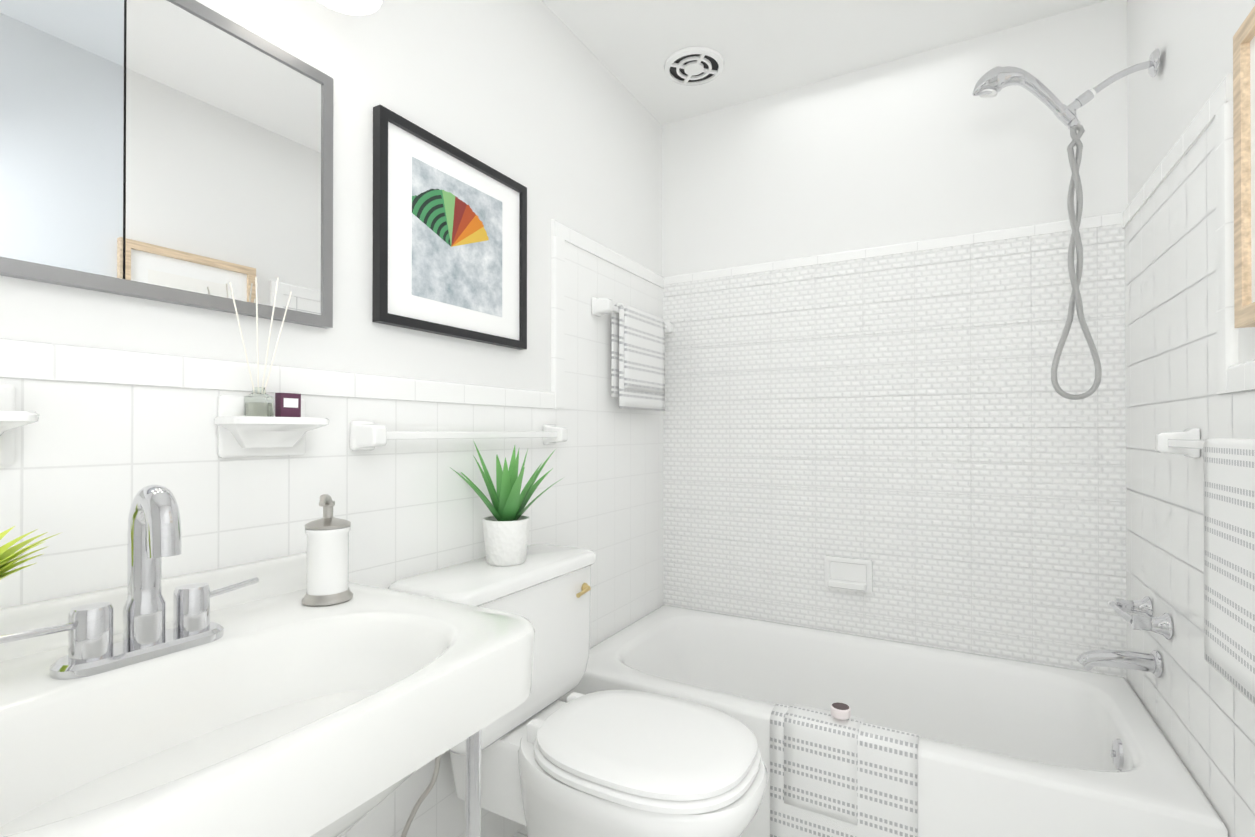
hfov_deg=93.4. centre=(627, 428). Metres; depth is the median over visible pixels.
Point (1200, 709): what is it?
wall tile
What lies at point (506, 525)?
potted plant
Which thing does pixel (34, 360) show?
trim
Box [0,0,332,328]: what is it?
mirror
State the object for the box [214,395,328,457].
soap shelf
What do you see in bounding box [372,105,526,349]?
picture
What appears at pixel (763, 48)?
ceiling
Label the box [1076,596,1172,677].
tub faucet
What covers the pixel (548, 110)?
wall
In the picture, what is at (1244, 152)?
picture
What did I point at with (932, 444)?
wall tile
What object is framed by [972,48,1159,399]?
shower
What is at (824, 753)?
towel
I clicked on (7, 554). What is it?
plant
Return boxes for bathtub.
[558,605,1227,836]
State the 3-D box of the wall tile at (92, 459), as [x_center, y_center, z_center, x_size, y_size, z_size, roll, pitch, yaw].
[-0.631,0.264,1.074,0.010,1.710,3.200,0,0,29]
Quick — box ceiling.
[542,0,1106,124]
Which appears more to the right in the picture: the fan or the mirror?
the fan
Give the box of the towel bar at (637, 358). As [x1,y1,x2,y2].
[592,297,672,410]
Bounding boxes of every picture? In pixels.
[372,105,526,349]
[1233,6,1254,327]
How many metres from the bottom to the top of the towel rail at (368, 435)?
0.060 m
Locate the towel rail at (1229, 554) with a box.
[1155,428,1254,704]
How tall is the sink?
1.049 m
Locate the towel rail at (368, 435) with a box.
[350,421,566,450]
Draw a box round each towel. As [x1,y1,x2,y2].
[611,303,664,410]
[770,703,918,836]
[784,704,863,824]
[1203,438,1254,704]
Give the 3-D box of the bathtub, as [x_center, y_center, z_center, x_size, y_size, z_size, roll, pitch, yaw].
[0.618,0.917,1.758,1.496,0.412,0.758,0,0,29]
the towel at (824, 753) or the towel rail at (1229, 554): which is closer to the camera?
the towel rail at (1229, 554)
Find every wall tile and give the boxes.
[0,241,662,836]
[663,224,1126,679]
[1125,119,1254,836]
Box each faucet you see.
[0,484,258,679]
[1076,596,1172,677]
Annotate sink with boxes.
[0,484,534,836]
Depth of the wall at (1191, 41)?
1.38 m
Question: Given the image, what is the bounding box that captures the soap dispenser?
[302,494,352,605]
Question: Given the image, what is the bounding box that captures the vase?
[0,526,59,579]
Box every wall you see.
[0,0,661,391]
[662,0,1127,276]
[1127,0,1254,362]
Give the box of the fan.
[664,46,723,85]
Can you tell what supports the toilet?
on the floor
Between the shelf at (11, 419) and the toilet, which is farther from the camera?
the toilet
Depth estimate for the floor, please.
1.64 m
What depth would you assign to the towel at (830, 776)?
1.40 m
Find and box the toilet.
[388,544,767,836]
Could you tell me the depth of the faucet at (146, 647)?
0.71 m
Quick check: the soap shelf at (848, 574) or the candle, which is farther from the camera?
the soap shelf at (848, 574)
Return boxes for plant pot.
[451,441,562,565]
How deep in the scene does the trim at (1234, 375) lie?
1.08 m
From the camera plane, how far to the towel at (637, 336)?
2.12 m
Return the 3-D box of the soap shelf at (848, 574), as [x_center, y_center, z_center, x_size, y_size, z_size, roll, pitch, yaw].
[0.775,0.516,2.083,0.160,0.116,0.042,0,0,29]
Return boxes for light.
[317,0,381,15]
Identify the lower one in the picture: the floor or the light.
the floor
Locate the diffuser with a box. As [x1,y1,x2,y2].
[229,277,300,416]
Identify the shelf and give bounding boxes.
[0,384,38,465]
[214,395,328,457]
[824,555,872,593]
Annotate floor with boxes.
[513,826,526,836]
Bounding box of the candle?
[831,702,850,719]
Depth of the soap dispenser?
0.93 m
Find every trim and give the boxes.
[0,219,663,408]
[664,212,1122,284]
[1122,72,1254,393]
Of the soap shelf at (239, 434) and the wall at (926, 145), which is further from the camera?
the wall at (926, 145)
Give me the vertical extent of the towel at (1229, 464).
0.387 m
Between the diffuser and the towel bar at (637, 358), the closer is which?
the diffuser
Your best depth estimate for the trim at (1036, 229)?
2.01 m
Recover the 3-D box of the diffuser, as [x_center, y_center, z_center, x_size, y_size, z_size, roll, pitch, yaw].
[-0.614,-0.139,1.004,0.039,0.243,0.116,0,0,29]

